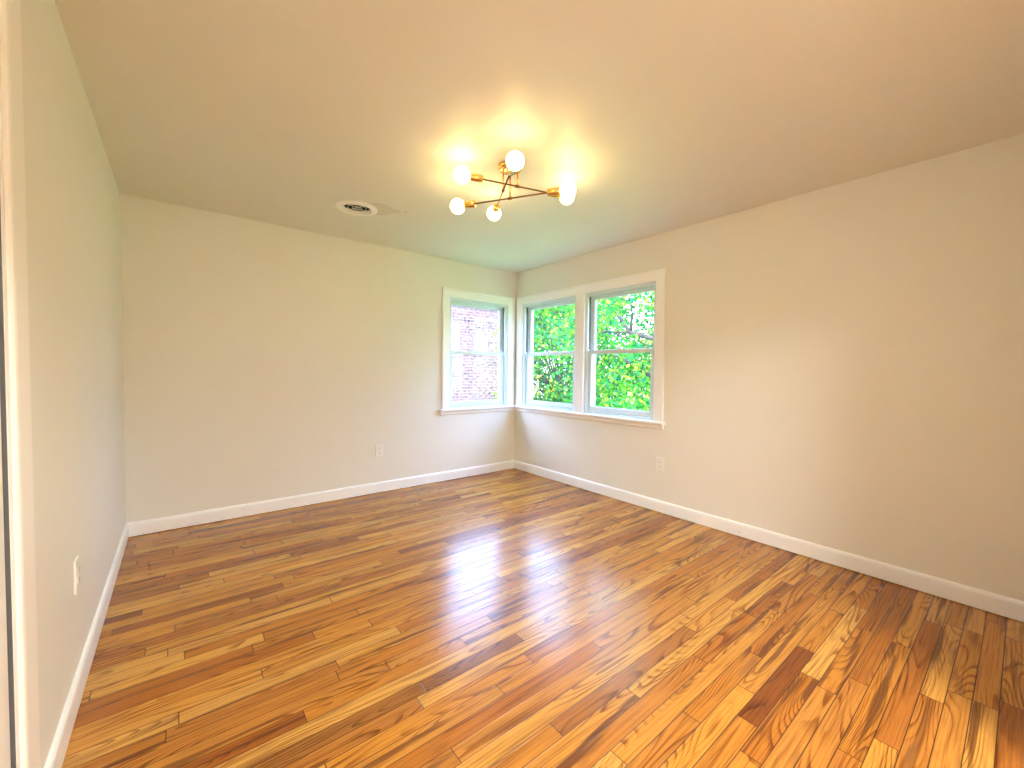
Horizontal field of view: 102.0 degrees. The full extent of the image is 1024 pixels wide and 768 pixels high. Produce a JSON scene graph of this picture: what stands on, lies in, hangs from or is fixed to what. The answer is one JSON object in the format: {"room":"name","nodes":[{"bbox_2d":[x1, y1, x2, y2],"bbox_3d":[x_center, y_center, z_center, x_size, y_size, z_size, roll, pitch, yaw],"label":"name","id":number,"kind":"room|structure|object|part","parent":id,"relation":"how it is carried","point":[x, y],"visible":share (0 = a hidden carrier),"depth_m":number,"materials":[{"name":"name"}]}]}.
{"room":"empty bedroom","nodes":[
{"label":"empty bedroom","id":0,"kind":"room"},
{"bbox_2d":[0,0,125,767],"bbox_3d":[-1.498,-0.046,1.247,0.160,2.440,4.540,-1,2,-39],"label":"wall","id":1,"kind":"structure","parent":0,"point":[72,193],"depth_m":1.47,"materials":[{"name":"beige paint"}]},
{"bbox_2d":[0,81,19,767],"bbox_3d":[-0.950,0.161,0.622,0.225,2.080,0.805,-1,2,-39],"label":"door","id":2,"kind":"structure","parent":1,"relation":"in","point":[9,725],"depth_m":0.95,"materials":[{"name":"beige paint"}]},
{"bbox_2d":[0,0,40,767],"bbox_3d":[-0.908,0.101,0.653,0.012,2.200,1.045,-1,2,-39],"label":"trim","id":3,"kind":"structure","parent":1,"relation":"attached to","point":[10,10],"depth_m":0.99,"materials":[{"name":"beige paint"}]},
{"bbox_2d":[73,556,79,594],"bbox_3d":[-1.613,0.708,1.540,0.010,0.120,0.074,-1,2,-39],"label":"wall outlet","id":4,"kind":"object","parent":1,"relation":"attached to","point":[76,565],"visible":1,"depth_m":1.52,"materials":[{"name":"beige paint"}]},
{"bbox_2d":[44,523,128,767],"bbox_3d":[-2.006,1.088,2.039,0.014,0.100,2.424,-1,2,-39],"label":"baseboard","id":5,"kind":"structure","parent":1,"relation":"attached to","point":[56,756],"depth_m":1.57,"materials":[{"name":"white paint"}]},
{"bbox_2d":[120,193,516,535],"bbox_3d":[-1.408,-0.139,4.129,3.595,2.440,0.160,-1,2,-39],"label":"wall","id":6,"kind":"structure","parent":0,"point":[262,361],"depth_m":3.54,"materials":[{"name":"beige paint"}]},
{"bbox_2d":[127,460,513,536],"bbox_3d":[-1.367,1.028,4.099,3.595,0.100,0.014,-1,2,-39],"label":"baseboard","id":7,"kind":"structure","parent":6,"relation":"attached to","point":[142,527],"depth_m":3.66,"materials":[{"name":"white paint"}]},
{"bbox_2d":[376,444,382,456],"bbox_3d":[-1.319,0.662,4.125,0.074,0.120,0.010,-1,2,-39],"label":"wall outlet","id":8,"kind":"object","parent":6,"relation":"attached to","point":[379,448],"visible":1,"depth_m":4.12,"materials":[{"name":"white plastic"}]},
{"bbox_2d":[441,287,514,408],"bbox_3d":[-0.369,-0.394,4.836,1.006,1.328,0.024,-1,2,-39],"label":"trim","id":9,"kind":"structure","parent":6,"relation":"attached to","point":[447,293],"depth_m":4.68,"materials":[{"name":"white paint"}]},
{"bbox_2d":[449,297,507,408],"bbox_3d":[-0.429,-0.350,4.911,0.820,1.235,0.156,-1,2,-39],"label":"window","id":10,"kind":"structure","parent":6,"relation":"in","point":[502,308],"depth_m":5.02,"materials":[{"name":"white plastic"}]},
{"bbox_3d":[-0.430,-0.645,4.907,0.769,0.598,0.032,-1,2,-39],"label":"sash","id":11,"kind":"part","parent":10,"relation":"part of","materials":[{"name":"clear glass"}]},
{"bbox_3d":[-0.409,-0.067,4.892,0.769,0.630,0.032,-1,2,-39],"label":"sash","id":12,"kind":"part","parent":10,"relation":"part of","materials":[{"name":"white plastic"}]},
{"bbox_2d":[54,0,1023,272],"bbox_3d":[0.500,-1.359,1.734,3.915,0.200,6.200,-1,2,-39],"label":"ceiling","id":13,"kind":"structure","parent":0,"point":[662,116],"depth_m":1.86,"materials":[{"name":"paint"}]},
{"bbox_2d":[335,200,377,215],"bbox_3d":[-1.168,-1.415,3.126,0.300,0.207,0.300,-1,2,-39],"label":"ceiling vent","id":14,"kind":"object","parent":13,"relation":"in","point":[357,208],"visible":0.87,"depth_m":3.15,"materials":[{"name":"white metal"}]},
{"bbox_2d":[450,151,575,220],"bbox_3d":[0.007,-1.182,2.506,0.753,0.216,0.730,-1,2,-39],"label":"ceiling light","id":15,"kind":"object","parent":13,"relation":"attached to","point":[513,164],"visible":1,"depth_m":2.40,"materials":[{"name":"white glass"}]},
{"bbox_2d":[450,198,475,213],"bbox_3d":[-0.312,-1.127,2.617,0.123,0.093,0.160,-1,2,-39],"label":"bulb","id":16,"kind":"object","parent":15,"relation":"attached to","point":[457,205],"depth_m":2.60,"materials":[{"name":"white glass"}]},
{"bbox_2d":[454,166,482,183],"bbox_3d":[-0.251,-1.178,2.359,0.167,0.093,0.098,-1,2,-39],"label":"bulb","id":17,"kind":"object","parent":15,"relation":"attached to","point":[462,174],"depth_m":2.32,"materials":[{"name":"white glass"}]},
{"bbox_2d":[487,203,500,220],"bbox_3d":[-0.111,-1.155,2.776,0.120,0.093,0.162,-1,2,-39],"label":"bulb","id":18,"kind":"object","parent":15,"relation":"attached to","point":[494,213],"depth_m":2.78,"materials":[{"name":"white glass"}]},
{"bbox_3d":[-0.052,-1.206,2.456,0.010,0.124,0.010,-1,2,-39],"label":"stem","id":19,"kind":"part","parent":15,"relation":"part of","materials":[{"name":"gold metal"}]},
{"bbox_3d":[-0.053,-1.144,2.458,0.017,0.017,0.510,0,2,-11],"label":"rod","id":20,"kind":"part","parent":15,"relation":"part of","materials":[{"name":"gold metal"}]},
{"bbox_3d":[-0.011,-1.194,2.501,0.010,0.148,0.010,-1,2,-39],"label":"stem","id":21,"kind":"part","parent":15,"relation":"part of","materials":[{"name":"gold metal"}]},
{"bbox_3d":[-0.012,-1.120,2.504,0.504,0.017,0.017,1,2,21],"label":"rod","id":22,"kind":"part","parent":15,"relation":"part of","materials":[{"name":"gold metal"}]},
{"bbox_3d":[0.032,-1.179,2.474,0.474,0.017,0.017,0,2,-24],"label":"rod","id":23,"kind":"part","parent":15,"relation":"part of","materials":[{"name":"gold metal"}]},
{"bbox_2d":[506,151,523,175],"bbox_3d":[0.005,-1.133,2.140,0.120,0.093,0.162,-1,2,-39],"label":"bulb","id":24,"kind":"object","parent":15,"relation":"attached to","point":[515,159],"depth_m":2.08,"materials":[{"name":"white glass"}]},
{"bbox_2d":[547,181,575,198],"bbox_3d":[0.287,-1.113,2.390,0.123,0.093,0.160,-1,2,-39],"label":"bulb","id":25,"kind":"object","parent":15,"relation":"attached to","point":[567,189],"depth_m":2.35,"materials":[{"name":"white glass"}]},
{"bbox_2d":[550,195,573,204],"bbox_3d":[0.315,-1.179,2.590,0.167,0.093,0.098,-1,2,-39],"label":"bulb","id":26,"kind":"object","parent":15,"relation":"attached to","point":[565,201],"depth_m":2.59,"materials":[{"name":"white glass"}]},
{"bbox_2d":[62,468,1023,767],"bbox_3d":[0.477,1.239,1.826,3.895,0.120,6.200,-1,2,-39],"label":"floor","id":27,"kind":"structure","parent":0,"point":[509,618],"depth_m":1.84,"materials":[{"name":"brown wood"}]},
{"bbox_2d":[514,133,1023,616],"bbox_3d":[1.427,-0.089,3.600,0.160,2.440,4.540,-1,2,-39],"label":"wall","id":28,"kind":"structure","parent":0,"point":[844,367],"depth_m":2.61,"materials":[{"name":"beige paint"}]},
{"bbox_2d":[522,295,575,411],"bbox_3d":[0.465,-0.336,4.795,0.156,1.235,0.873,-1,2,-39],"label":"window","id":29,"kind":"structure","parent":28,"relation":"in","point":[528,309],"depth_m":5.06,"materials":[{"name":"white plastic"}]},
{"bbox_3d":[0.434,-0.053,4.782,0.032,0.630,0.822,-1,2,-39],"label":"sash","id":30,"kind":"part","parent":29,"relation":"part of","materials":[{"name":"white plastic"}]},
{"bbox_3d":[0.475,-0.631,4.791,0.032,0.598,0.822,-1,2,-39],"label":"sash","id":31,"kind":"part","parent":29,"relation":"part of","materials":[{"name":"clear glass"}]},
{"bbox_2d":[439,405,664,429],"bbox_3d":[0.264,0.337,4.066,1.078,0.066,2.064,-1,2,-39],"label":"trim","id":32,"kind":"structure","parent":28,"relation":"attached to","point":[587,416],"depth_m":4.51,"materials":[{"name":"white paint"}]},
{"bbox_2d":[516,268,666,421],"bbox_3d":[0.688,-0.366,4.367,0.024,1.328,2.004,-1,2,-39],"label":"trim","id":33,"kind":"structure","parent":28,"relation":"attached to","point":[659,275],"depth_m":4.28,"materials":[{"name":"white paint"}]},
{"bbox_3d":[0.707,-0.319,4.351,0.017,1.235,0.123,-1,2,-39],"label":"mullion casing","id":34,"kind":"part","parent":33,"relation":"part of","materials":[{"name":"white paint"}]},
{"bbox_2d":[584,281,655,420],"bbox_3d":[1.073,-0.305,4.040,0.156,1.235,0.822,-1,2,-39],"label":"window","id":35,"kind":"structure","parent":28,"relation":"in","point":[591,298],"depth_m":4.18,"materials":[{"name":"white plastic"}]},
{"bbox_3d":[1.042,-0.021,4.026,0.032,0.630,0.771,-1,2,-39],"label":"sash","id":36,"kind":"part","parent":35,"relation":"part of","materials":[{"name":"white plastic"}]},
{"bbox_3d":[1.083,-0.599,4.035,0.032,0.598,0.771,-1,2,-39],"label":"sash","id":37,"kind":"part","parent":35,"relation":"part of","materials":[{"name":"clear glass"}]},
{"bbox_2d":[656,457,663,471],"bbox_3d":[1.298,0.703,3.639,0.010,0.120,0.074,-1,2,-39],"label":"wall outlet","id":38,"kind":"object","parent":28,"relation":"attached to","point":[659,461],"visible":1,"depth_m":3.63,"materials":[{"name":"white plastic"}]},
{"bbox_2d":[514,460,1023,621],"bbox_3d":[1.345,1.077,3.583,0.016,0.100,4.220,-1,2,-39],"label":"baseboard","id":39,"kind":"structure","parent":28,"relation":"attached to","point":[991,602],"depth_m":2.73,"materials":[{"name":"white paint"}]},
{"label":"outside","id":40,"kind":"structure","parent":0,"visible":0},
{"bbox_3d":[1.138,3.680,15.869,75.000,0.300,75.000,-1,2,-39],"label":"lawn","id":41,"kind":"structure","parent":40,"visible":0},
{"bbox_2d":[451,305,498,400],"bbox_3d":[-7.568,0.275,9.039,15.550,6.750,6.100,-1,2,-39],"label":"brick house","id":42,"kind":"structure","parent":41,"relation":"on","point":[474,377],"depth_m":10.77,"materials":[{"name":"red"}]},
{"bbox_2d":[493,323,497,398],"bbox_3d":[-0.205,0.979,10.600,0.655,5.412,0.394,-1,2,-39],"label":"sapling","id":43,"kind":"object","parent":41,"relation":"on","point":[496,349],"visible":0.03,"depth_m":10.40,"materials":[{"name":"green plant"}]},
{"bbox_2d":[533,298,634,407],"bbox_3d":[1.579,-0.699,15.190,4.466,8.530,6.199,-1,2,-39],"label":"tree","id":44,"kind":"object","parent":41,"relation":"on","point":[551,394],"visible":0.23,"depth_m":14.11,"materials":[{"name":"green plant"}]},
{"bbox_2d":[534,294,644,350],"bbox_3d":[2.851,-3.131,25.785,8.556,12.905,11.700,0,2,-18],"label":"tree","id":45,"kind":"object","parent":41,"relation":"on","point":[644,294],"visible":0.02,"depth_m":23.89,"materials":[{"name":"green plant"}]},
{"bbox_2d":[539,291,653,410],"bbox_3d":[3.191,-0.844,8.945,4.652,9.276,5.932,-1,3,-43],"label":"maple tree","id":46,"kind":"object","parent":41,"relation":"on","point":[627,364],"visible":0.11,"depth_m":8.79,"materials":[{"name":"green plant"}]},
{"bbox_2d":[596,322,653,410],"bbox_3d":[7.055,0.729,17.262,6.079,8.023,10.410,-1,2,-39],"label":"tree","id":47,"kind":"object","parent":41,"relation":"on","point":[651,341],"visible":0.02,"depth_m":18.03,"materials":[{"name":"green plant"}]}
]}

